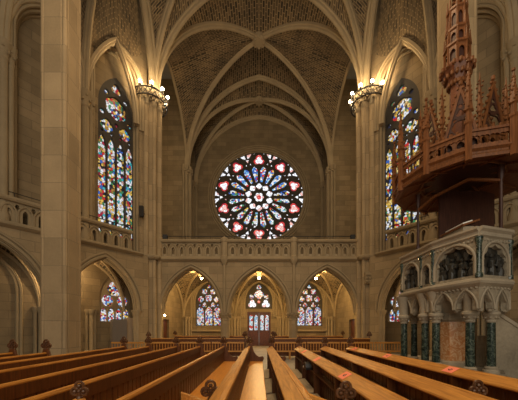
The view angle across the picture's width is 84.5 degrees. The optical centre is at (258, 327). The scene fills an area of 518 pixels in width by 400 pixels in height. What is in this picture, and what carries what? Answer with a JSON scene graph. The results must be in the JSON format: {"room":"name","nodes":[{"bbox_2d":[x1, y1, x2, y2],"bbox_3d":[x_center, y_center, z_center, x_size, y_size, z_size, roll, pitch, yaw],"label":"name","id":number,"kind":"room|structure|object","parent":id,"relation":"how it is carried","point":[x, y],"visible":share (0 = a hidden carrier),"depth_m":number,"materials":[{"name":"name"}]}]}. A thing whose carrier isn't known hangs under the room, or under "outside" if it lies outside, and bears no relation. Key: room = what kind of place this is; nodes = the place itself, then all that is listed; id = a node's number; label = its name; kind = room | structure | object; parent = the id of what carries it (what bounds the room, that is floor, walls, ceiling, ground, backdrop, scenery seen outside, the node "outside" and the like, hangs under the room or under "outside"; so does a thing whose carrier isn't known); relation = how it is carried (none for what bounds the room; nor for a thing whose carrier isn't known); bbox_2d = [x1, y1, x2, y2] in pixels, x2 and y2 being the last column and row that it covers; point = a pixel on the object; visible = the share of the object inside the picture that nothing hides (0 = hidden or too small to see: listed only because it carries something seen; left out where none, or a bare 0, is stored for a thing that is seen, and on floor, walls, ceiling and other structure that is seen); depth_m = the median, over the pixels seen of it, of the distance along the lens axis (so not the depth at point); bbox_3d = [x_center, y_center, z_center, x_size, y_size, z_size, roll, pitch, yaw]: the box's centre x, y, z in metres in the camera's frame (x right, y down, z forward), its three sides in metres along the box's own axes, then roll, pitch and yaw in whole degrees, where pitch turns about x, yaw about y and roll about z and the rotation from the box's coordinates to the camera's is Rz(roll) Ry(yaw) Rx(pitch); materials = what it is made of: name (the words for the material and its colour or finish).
{"room":"church","nodes":[
{"label":"church","id":0,"kind":"room"},
{"bbox_2d":[0,244,125,311],"bbox_3d":[-10.640,-2.672,14.430,2.085,3.255,8.952,0,0,37],"label":"ceiling","id":1,"kind":"structure","parent":0,"point":[113,275],"depth_m":16.75,"materials":[{"name":"stone"}]},
{"bbox_2d":[0,0,141,125],"bbox_3d":[-8.094,-17.233,14.326,4.123,10.379,6.460,0,0,19],"label":"ceiling","id":2,"kind":"structure","parent":0,"point":[118,20],"depth_m":15.21,"materials":[{"name":"stone"}]},
{"bbox_2d":[0,0,147,354],"bbox_3d":[-10.954,-9.100,14.116,3.683,21.500,14.618,0,0,39],"label":"wall","id":3,"kind":"structure","parent":0,"point":[20,57],"depth_m":14.29,"materials":[{"name":"stone"}]},
{"bbox_2d":[0,193,132,249],"bbox_3d":[-10.473,-4.960,12.336,0.440,1.260,10.283,0,0,37],"label":"stone balustrade","id":4,"kind":"object","parent":3,"relation":"on","point":[24,206],"visible":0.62,"depth_m":14.33,"materials":[{"name":"stone"}]},
{"bbox_2d":[8,191,127,228],"bbox_3d":[-10.566,-5.701,12.312,0.041,0.302,10.132,0,0,37],"label":"handrail","id":5,"kind":"object","parent":4,"relation":"on","point":[8,191],"visible":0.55,"depth_m":14.41,"materials":[{"name":"grey stone"}]},
{"bbox_2d":[100,278,129,321],"bbox_3d":[-9.210,-1.860,18.170,0.200,3.020,2.000,0,0,37],"label":"window","id":6,"kind":"structure","parent":3,"relation":"in","point":[110,300],"depth_m":18.02,"materials":[{"name":"glass"}]},
{"bbox_2d":[98,78,132,240],"bbox_3d":[-8.336,-9.865,16.552,0.240,9.270,2.100,0,0,37],"label":"window","id":7,"kind":"structure","parent":3,"relation":"in","point":[115,115],"depth_m":16.48,"materials":[{"name":"glass"}]},
{"bbox_2d":[162,285,181,337],"bbox_3d":[-7.150,-1.450,22.300,0.400,6.200,7.800,0,0,0],"label":"wall","id":8,"kind":"structure","parent":0,"point":[173,310],"depth_m":23.17,"materials":[{"name":"brown stone"}]},
{"bbox_2d":[163,319,166,337],"bbox_3d":[-7.100,0.490,21.350,0.180,2.280,1.300,0,0,0],"label":"door","id":9,"kind":"structure","parent":8,"relation":"in","point":[164,320],"depth_m":21.44,"materials":[{"name":"brown wood"}]},
{"bbox_2d":[147,69,198,253],"bbox_3d":[-7.882,-13.700,23.850,3.636,18.500,11.300,0,0,0],"label":"wall","id":10,"kind":"structure","parent":0,"point":[179,191],"depth_m":26.15,"materials":[{"name":"stone"}]},
{"bbox_2d":[158,0,359,165],"bbox_3d":[0.000,-18.809,22.000,14.000,8.547,8.443,0,0,0],"label":"ceiling","id":11,"kind":"structure","parent":0,"point":[214,49],"depth_m":22.16,"materials":[{"name":"stone"}]},
{"bbox_2d":[191,120,326,253],"bbox_3d":[0.000,-13.900,29.182,14.400,18.900,0.637,0,0,0],"label":"wall","id":12,"kind":"structure","parent":0,"point":[254,136],"depth_m":29.00,"materials":[{"name":"brown stone"}]},
{"bbox_2d":[215,153,302,238],"bbox_3d":[0.000,-13.400,29.270,9.200,9.200,0.300,0,0,0],"label":"window","id":13,"kind":"structure","parent":12,"relation":"in","point":[257,194],"depth_m":29.12,"materials":[{"name":"glass"}]},
{"bbox_2d":[161,254,356,313],"bbox_3d":[0.000,-2.800,23.400,18.800,3.800,11.200,0,0,0],"label":"wall","id":14,"kind":"structure","parent":0,"point":[280,270],"depth_m":18.00,"materials":[{"name":"stone"}]},
{"bbox_2d":[159,239,220,257],"bbox_3d":[-4.337,-4.960,18.060,3.862,1.260,0.440,0,0,0],"label":"stone balustrade","id":15,"kind":"object","parent":14,"relation":"on","point":[216,243],"visible":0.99,"depth_m":17.97,"materials":[{"name":"stone"}]},
{"bbox_2d":[162,236,355,238],"bbox_3d":[0.000,-5.701,18.140,12.431,0.301,0.042,0,0,0],"label":"handrail","id":16,"kind":"object","parent":15,"relation":"on","point":[162,236],"visible":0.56,"depth_m":18.12,"materials":[{"name":"grey stone"}]},
{"bbox_2d":[228,239,290,257],"bbox_3d":[0.014,-4.960,18.060,3.961,1.260,0.440,0,0,0],"label":"stone balustrade","id":17,"kind":"object","parent":14,"relation":"on","point":[285,243],"visible":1,"depth_m":17.97,"materials":[{"name":"stone"}]},
{"bbox_2d":[297,239,358,257],"bbox_3d":[4.348,-4.960,18.060,3.832,1.260,0.440,0,0,0],"label":"stone balustrade","id":18,"kind":"object","parent":14,"relation":"on","point":[301,243],"visible":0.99,"depth_m":17.97,"materials":[{"name":"stone"}]},
{"bbox_2d":[190,80,327,181],"bbox_3d":[0.000,-18.743,27.506,13.246,8.413,3.347,0,0,0],"label":"ceiling","id":19,"kind":"structure","parent":0,"point":[257,100],"depth_m":28.25,"materials":[{"name":"stone"}]},
{"bbox_2d":[139,0,378,91],"bbox_3d":[0.000,-19.108,14.100,14.373,9.141,7.843,0,0,0],"label":"vault ribs","id":20,"kind":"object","parent":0,"point":[159,17],"depth_m":17.26,"materials":[{"name":"stone"}]},
{"bbox_2d":[182,281,335,345],"bbox_3d":[0.000,-1.650,26.021,18.000,6.600,0.758,0,0,0],"label":"wall","id":21,"kind":"structure","parent":0,"point":[238,323],"depth_m":26.00,"materials":[{"name":"brown stone"}]},
{"bbox_2d":[196,282,220,325],"bbox_3d":[-4.600,-2.195,26.150,2.380,4.050,0.200,0,0,0],"label":"window","id":22,"kind":"structure","parent":21,"relation":"in","point":[207,303],"depth_m":26.16,"materials":[{"name":"glass"}]},
{"bbox_2d":[247,312,270,345],"bbox_3d":[0.000,0.090,26.166,2.120,3.120,0.307,0,0,0],"label":"door","id":23,"kind":"structure","parent":21,"relation":"in","point":[258,323],"depth_m":26.10,"materials":[{"name":"brown wood"}]},
{"bbox_2d":[246,283,271,308],"bbox_3d":[0.000,-2.950,26.150,2.420,2.440,0.200,0,0,0],"label":"window","id":24,"kind":"structure","parent":21,"relation":"in","point":[258,296],"depth_m":26.05,"materials":[{"name":"glass"}]},
{"bbox_2d":[298,282,321,325],"bbox_3d":[4.600,-2.195,26.150,2.380,4.050,0.200,0,0,0],"label":"window","id":25,"kind":"structure","parent":21,"relation":"in","point":[310,303],"depth_m":26.16,"materials":[{"name":"glass"}]},
{"bbox_2d":[175,271,342,315],"bbox_3d":[0.000,-2.780,22.250,14.010,3.580,7.687,0,0,0],"label":"ceiling","id":26,"kind":"structure","parent":0,"point":[185,286],"depth_m":25.09,"materials":[{"name":"stone"}]},
{"bbox_2d":[161,64,356,78],"bbox_3d":[0.000,-24.700,14.000,30.000,0.300,32.000,0,0,0],"label":"ceiling","id":27,"kind":"structure","parent":0,"point":[166,73],"depth_m":27.49,"materials":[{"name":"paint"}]},
{"bbox_2d":[233,346,431,369],"bbox_3d":[0.000,1.800,11.000,36.000,0.300,46.000,0,0,0],"label":"floor","id":28,"kind":"structure","parent":0,"point":[259,351],"depth_m":16.50,"materials":[{"name":"beige stone"}]},
{"bbox_2d":[110,319,126,347],"bbox_3d":[-8.260,0.565,16.770,0.832,2.170,0.766,0,0,-37],"label":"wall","id":29,"kind":"structure","parent":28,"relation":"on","point":[118,327],"depth_m":16.48,"materials":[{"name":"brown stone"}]},
{"bbox_2d":[111,342,143,348],"bbox_3d":[-6.870,1.190,15.085,1.680,0.920,0.470,0,0,0],"label":"bench","id":30,"kind":"object","parent":28,"relation":"on","point":[117,343],"visible":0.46,"depth_m":14.85,"materials":[{"name":"brown wood"}]},
{"bbox_2d":[124,318,132,348],"bbox_3d":[-7.892,0.515,17.594,0.745,2.270,0.657,0,0,-37],"label":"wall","id":31,"kind":"structure","parent":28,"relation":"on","point":[129,320],"depth_m":17.25,"materials":[{"name":"beige stone"}]},
{"bbox_2d":[143,86,163,337],"bbox_3d":[-6.900,-6.510,18.000,1.909,16.320,1.909,0,0,-28],"label":"pier","id":32,"kind":"object","parent":28,"relation":"on","point":[153,108],"visible":0.66,"depth_m":17.48,"materials":[{"name":"stone"}]},
{"bbox_2d":[139,205,144,216],"bbox_3d":[-6.920,-6.860,16.913,0.220,0.620,0.515,0,0,0],"label":"loudspeaker","id":33,"kind":"object","parent":32,"relation":"attached to","point":[141,207],"visible":1,"depth_m":16.67,"materials":[{"name":"black plastic"}]},
{"bbox_2d":[135,79,168,117],"bbox_3d":[-6.900,-14.366,18.000,2.316,0.818,2.308,0,0,0],"label":"ring chandelier","id":34,"kind":"object","parent":32,"relation":"attached to","point":[139,80],"visible":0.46,"depth_m":17.13,"materials":[{"name":"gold metal"}]},
{"bbox_2d":[145,342,173,349],"bbox_3d":[-5.120,1.190,15.085,1.680,0.920,0.470,0,0,0],"label":"bench","id":35,"kind":"object","parent":28,"relation":"on","point":[156,343],"visible":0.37,"depth_m":14.85,"materials":[{"name":"brown wood"}]},
{"bbox_2d":[178,342,211,352],"bbox_3d":[-3.370,1.190,15.085,1.680,0.920,0.470,0,0,0],"label":"bench","id":36,"kind":"object","parent":28,"relation":"on","point":[184,343],"visible":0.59,"depth_m":14.87,"materials":[{"name":"brown wood"}]},
{"bbox_2d":[146,332,246,355],"bbox_3d":[-3.450,0.922,15.945,5.611,1.456,0.510,0,0,0],"label":"pew","id":37,"kind":"object","parent":28,"relation":"on","point":[211,340],"visible":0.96,"depth_m":15.72,"materials":[{"name":"brown wood"}]},
{"bbox_2d":[173,331,247,347],"bbox_3d":[-3.475,0.922,20.595,5.361,1.456,0.510,0,0,0],"label":"pew","id":38,"kind":"object","parent":28,"relation":"on","point":[174,332],"visible":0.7,"depth_m":20.37,"materials":[{"name":"brown wood"}]},
{"bbox_2d":[218,313,231,337],"bbox_3d":[-2.180,0.340,18.370,0.864,2.620,0.850,0,0,0],"label":"column","id":39,"kind":"structure","parent":28,"relation":"on","point":[225,317],"depth_m":18.11,"materials":[{"name":"stone"}]},
{"bbox_2d":[220,236,227,312],"bbox_3d":[-2.180,-3.360,17.951,0.526,4.780,0.537,0,0,-22],"label":"shaft","id":40,"kind":"object","parent":39,"relation":"on","point":[224,240],"visible":0.98,"depth_m":17.86,"materials":[{"name":"stone"}]},
{"bbox_2d":[212,342,243,351],"bbox_3d":[-1.620,1.190,15.085,1.680,0.920,0.470,0,0,0],"label":"bench","id":41,"kind":"object","parent":28,"relation":"on","point":[215,343],"visible":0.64,"depth_m":14.87,"materials":[{"name":"brown wood"}]},
{"bbox_2d":[274,342,305,359],"bbox_3d":[1.620,1.190,15.085,1.680,0.920,0.470,0,0,0],"label":"bench","id":42,"kind":"object","parent":28,"relation":"on","point":[277,343],"visible":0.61,"depth_m":14.87,"materials":[{"name":"brown wood"}]},
{"bbox_2d":[286,313,299,337],"bbox_3d":[2.200,0.340,18.370,0.864,2.620,0.850,0,0,0],"label":"column","id":43,"kind":"structure","parent":28,"relation":"on","point":[292,317],"depth_m":18.11,"materials":[{"name":"stone"}]},
{"bbox_2d":[290,237,297,312],"bbox_3d":[2.200,-3.360,17.951,0.526,4.780,0.537,0,0,22],"label":"shaft","id":44,"kind":"object","parent":43,"relation":"on","point":[294,258],"visible":0.98,"depth_m":17.83,"materials":[{"name":"stone"}]},
{"bbox_2d":[271,331,344,338],"bbox_3d":[3.500,0.922,20.595,5.311,1.456,0.510,0,0,0],"label":"pew","id":45,"kind":"object","parent":28,"relation":"on","point":[343,332],"visible":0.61,"depth_m":20.37,"materials":[{"name":"brown wood"}]},
{"bbox_2d":[272,332,371,355],"bbox_3d":[3.475,0.922,15.945,5.561,1.456,0.510,0,0,0],"label":"pew","id":46,"kind":"object","parent":28,"relation":"on","point":[306,340],"visible":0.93,"depth_m":15.72,"materials":[{"name":"brown wood"}]},
{"bbox_2d":[307,342,339,351],"bbox_3d":[3.370,1.190,15.085,1.680,0.920,0.470,0,0,0],"label":"bench","id":47,"kind":"object","parent":28,"relation":"on","point":[310,343],"visible":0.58,"depth_m":14.87,"materials":[{"name":"brown wood"}]},
{"bbox_2d":[341,342,372,351],"bbox_3d":[5.120,1.190,15.085,1.680,0.920,0.470,0,0,0],"label":"bench","id":48,"kind":"object","parent":28,"relation":"on","point":[344,343],"visible":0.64,"depth_m":14.85,"materials":[{"name":"brown wood"}]},
{"bbox_2d":[354,86,374,337],"bbox_3d":[6.900,-6.510,18.000,1.909,16.320,1.909,0,0,-28],"label":"pier","id":49,"kind":"object","parent":28,"relation":"on","point":[364,108],"visible":0.63,"depth_m":17.48,"materials":[{"name":"stone"}]},
{"bbox_2d":[349,79,383,117],"bbox_3d":[6.900,-14.366,18.000,2.316,0.818,2.308,0,0,0],"label":"ring chandelier","id":50,"kind":"object","parent":49,"relation":"attached to","point":[351,102],"visible":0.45,"depth_m":17.14,"materials":[{"name":"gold metal"}]},
{"bbox_2d":[364,272,370,283],"bbox_3d":[6.720,-3.050,17.320,0.600,0.700,0.360,0,0,0],"label":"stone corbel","id":51,"kind":"object","parent":49,"relation":"attached to","point":[367,275],"visible":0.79,"depth_m":17.24,"materials":[{"name":"stone"}]},
{"bbox_2d":[374,342,400,353],"bbox_3d":[6.870,1.190,15.085,1.680,0.920,0.470,0,0,0],"label":"bench","id":52,"kind":"object","parent":28,"relation":"on","point":[377,343],"visible":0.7,"depth_m":14.87,"materials":[{"name":"brown wood"}]},
{"bbox_2d":[396,225,514,376],"bbox_3d":[6.318,-0.470,9.252,2.665,4.240,4.176,0,0,0],"label":"pulpit","id":53,"kind":"object","parent":28,"relation":"on","point":[450,278],"visible":0.99,"depth_m":8.02,"materials":[{"name":"stone"}]},
{"bbox_2d":[440,219,479,237],"bbox_3d":[5.720,-2.775,8.150,0.472,0.369,0.960,0,0,0],"label":"book stand","id":54,"kind":"object","parent":53,"relation":"on","point":[463,226],"visible":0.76,"depth_m":7.85,"materials":[{"name":"wood"}]},
{"bbox_2d":[437,0,476,364],"bbox_3d":[7.100,-6.550,10.250,1.170,16.400,1.170,0,0,0],"label":"pier","id":55,"kind":"object","parent":28,"relation":"on","point":[441,4],"visible":0.02,"depth_m":10.16,"materials":[{"name":"stone"}]},
{"bbox_2d":[391,0,517,248],"bbox_3d":[6.253,-6.650,8.845,3.794,10.600,3.794,0,0,15],"label":"sounding board","id":56,"kind":"object","parent":55,"relation":"attached to","point":[466,166],"visible":0.99,"depth_m":8.52,"materials":[{"name":"red wood"}]},
{"bbox_2d":[476,313,517,378],"bbox_3d":[8.312,0.549,8.800,2.777,2.202,1.200,0,0,0],"label":"stair","id":57,"kind":"structure","parent":28,"relation":"on","point":[506,328],"depth_m":8.45,"materials":[{"name":"stone"}]},
{"bbox_2d":[319,69,370,253],"bbox_3d":[7.882,-13.700,23.850,3.636,18.500,11.300,0,0,0],"label":"wall","id":58,"kind":"structure","parent":0,"point":[338,191],"depth_m":26.15,"materials":[{"name":"stone"}]},
{"bbox_2d":[336,285,355,337],"bbox_3d":[7.150,-1.450,22.300,0.400,6.200,7.800,0,0,0],"label":"wall","id":59,"kind":"structure","parent":0,"point":[344,310],"depth_m":23.17,"materials":[{"name":"brown stone"}]},
{"bbox_2d":[351,319,354,337],"bbox_3d":[7.100,0.490,21.350,0.180,2.280,1.300,0,0,0],"label":"door","id":60,"kind":"structure","parent":59,"relation":"in","point":[352,320],"depth_m":21.44,"materials":[{"name":"brown wood"}]},
{"bbox_2d":[370,0,517,355],"bbox_3d":[10.912,-9.100,14.134,3.420,21.500,14.600,0,0,-37],"label":"wall","id":61,"kind":"structure","parent":0,"point":[496,55],"depth_m":16.06,"materials":[{"name":"stone"}]},
{"bbox_2d":[388,286,409,322],"bbox_3d":[9.210,-1.860,18.170,0.200,3.020,2.000,0,0,-37],"label":"window","id":62,"kind":"structure","parent":61,"relation":"in","point":[392,316],"depth_m":18.70,"materials":[{"name":"glass"}]},
{"bbox_2d":[385,78,419,240],"bbox_3d":[8.336,-9.865,16.552,0.240,9.270,2.100,0,0,-37],"label":"window","id":63,"kind":"structure","parent":61,"relation":"in","point":[405,95],"depth_m":16.62,"materials":[{"name":"stained glass"},{"name":"stone"},{"name":"lead"}]},
{"bbox_2d":[385,193,517,249],"bbox_3d":[10.473,-4.960,12.336,0.440,1.260,10.283,0,0,-37],"label":"stone balustrade","id":64,"kind":"object","parent":61,"relation":"on","point":[411,228],"visible":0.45,"depth_m":14.95,"materials":[{"name":"stone"}]},
{"bbox_2d":[390,196,503,228],"bbox_3d":[10.566,-5.701,12.312,0.041,0.302,10.130,0,0,-37],"label":"handrail","id":65,"kind":"object","parent":64,"relation":"on","point":[503,196],"visible":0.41,"depth_m":15.45,"materials":[{"name":"beige stone"}]},
{"bbox_2d":[376,0,517,125],"bbox_3d":[8.094,-17.233,14.326,4.123,10.379,6.460,0,0,-19],"label":"ceiling","id":66,"kind":"structure","parent":0,"point":[399,20],"depth_m":15.18,"materials":[{"name":"stone"}]},
{"bbox_2d":[392,244,517,311],"bbox_3d":[10.640,-2.672,14.430,2.085,3.255,8.952,0,0,-37],"label":"ceiling","id":67,"kind":"structure","parent":0,"point":[396,284],"depth_m":18.20,"materials":[{"name":"stone"}]},
{"bbox_3d":[-2.600,1.637,3.850,14.000,0.025,13.700,0,0,0],"label":"floor","id":68,"kind":"structure","parent":0,"visible":0},
{"bbox_2d":[0,339,17,356],"bbox_3d":[-6.505,0.961,4.800,0.850,1.329,5.768,0,0,0],"label":"pew","id":69,"kind":"object","parent":68,"relation":"on","point":[12,344],"visible":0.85,"depth_m":7.60,"materials":[{"name":"brown wood"}]},
{"bbox_2d":[0,339,51,361],"bbox_3d":[-5.605,0.961,4.800,0.850,1.329,5.768,0,0,0],"label":"pew","id":70,"kind":"object","parent":68,"relation":"on","point":[46,344],"visible":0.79,"depth_m":7.22,"materials":[{"name":"brown wood"}]},
{"bbox_2d":[41,0,80,355],"bbox_3d":[-7.100,-6.550,10.250,1.170,16.400,1.170,0,0,0],"label":"pier","id":71,"kind":"object","parent":68,"relation":"on","point":[60,19],"visible":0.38,"depth_m":9.81,"materials":[{"name":"stone"}]},
{"bbox_2d":[0,336,127,369],"bbox_3d":[-4.755,0.961,5.850,0.850,1.329,8.868,0,0,0],"label":"pew","id":72,"kind":"object","parent":68,"relation":"on","point":[32,361],"visible":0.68,"depth_m":6.82,"materials":[{"name":"brown wood"}]},
{"bbox_2d":[0,336,152,383],"bbox_3d":[-3.875,0.961,5.850,0.850,1.329,8.868,0,0,0],"label":"pew","id":73,"kind":"object","parent":68,"relation":"on","point":[18,373],"visible":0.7,"depth_m":5.74,"materials":[{"name":"brown wood"}]},
{"bbox_2d":[0,336,180,399],"bbox_3d":[-2.875,0.961,5.550,0.850,1.329,9.468,0,0,0],"label":"pew","id":74,"kind":"object","parent":68,"relation":"on","point":[28,387],"visible":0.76,"depth_m":4.46,"materials":[{"name":"brown wood"}]},
{"bbox_2d":[22,336,205,399],"bbox_3d":[-2.021,0.961,5.550,0.877,1.329,9.468,0,0,0],"label":"pew","id":75,"kind":"object","parent":68,"relation":"on","point":[115,385],"visible":0.73,"depth_m":4.41,"materials":[{"name":"brown wood"}]},
{"bbox_2d":[117,336,237,399],"bbox_3d":[-1.103,0.961,5.450,0.995,1.329,9.668,0,0,0],"label":"pew","id":76,"kind":"object","parent":68,"relation":"on","point":[198,379],"visible":0.95,"depth_m":4.84,"materials":[{"name":"brown wood"}]},
{"bbox_2d":[209,336,266,399],"bbox_3d":[-0.245,0.961,5.450,0.850,1.329,9.668,0,0,0],"label":"pew","id":77,"kind":"object","parent":68,"relation":"on","point":[245,380],"visible":1,"depth_m":5.36,"materials":[{"name":"brown wood"}]},
{"bbox_2d":[264,336,356,399],"bbox_3d":[0.622,0.961,5.450,1.004,1.329,9.668,0,0,0],"label":"pew","id":78,"kind":"object","parent":68,"relation":"on","point":[281,383],"visible":0.99,"depth_m":4.21,"materials":[{"name":"brown wood"}]},
{"bbox_2d":[268,356,283,399],"bbox_3d":[0.367,1.020,5.450,0.125,0.020,9.500,0,0,0],"label":"pew","id":79,"kind":"object","parent":78,"relation":"attached to","point":[273,373],"depth_m":5.28,"materials":[{"name":"brown wood"}]},
{"bbox_2d":[292,336,407,399],"bbox_3d":[1.467,0.961,5.449,0.850,1.329,9.668,0,0,1],"label":"pew","id":80,"kind":"object","parent":68,"relation":"on","point":[322,381],"visible":0.88,"depth_m":5.39,"materials":[{"name":"brown wood"}]},
{"bbox_2d":[303,362,311,369],"bbox_3d":[1.190,0.925,7.082,0.140,0.170,0.516,0,0,0],"label":"bag","id":81,"kind":"object","parent":80,"relation":"on","point":[307,365],"visible":1,"depth_m":6.85,"materials":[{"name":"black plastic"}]},
{"bbox_2d":[338,371,350,378],"bbox_3d":[1.252,0.691,4.170,0.145,0.080,0.262,0,0,0],"label":"paper notice","id":82,"kind":"object","parent":80,"relation":"on","point":[345,374],"visible":1,"depth_m":4.16,"materials":[{"name":"orange paper"}]},
{"bbox_2d":[320,336,496,399],"bbox_3d":[2.367,0.961,5.446,0.946,1.329,9.668,0,0,2],"label":"pew","id":83,"kind":"object","parent":68,"relation":"on","point":[411,386],"visible":0.8,"depth_m":4.21,"materials":[{"name":"brown wood"}]},
{"bbox_2d":[346,336,517,399],"bbox_3d":[3.375,0.961,5.550,0.850,1.329,9.468,0,0,0],"label":"pew","id":84,"kind":"object","parent":68,"relation":"on","point":[499,387],"visible":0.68,"depth_m":4.89,"materials":[{"name":"brown wood"}]},
{"bbox_2d":[441,366,459,372],"bbox_3d":[3.179,0.691,4.740,0.141,0.080,0.260,0,0,0],"label":"paper notice","id":85,"kind":"object","parent":84,"relation":"on","point":[449,369],"visible":1,"depth_m":4.73,"materials":[{"name":"orange paper"}]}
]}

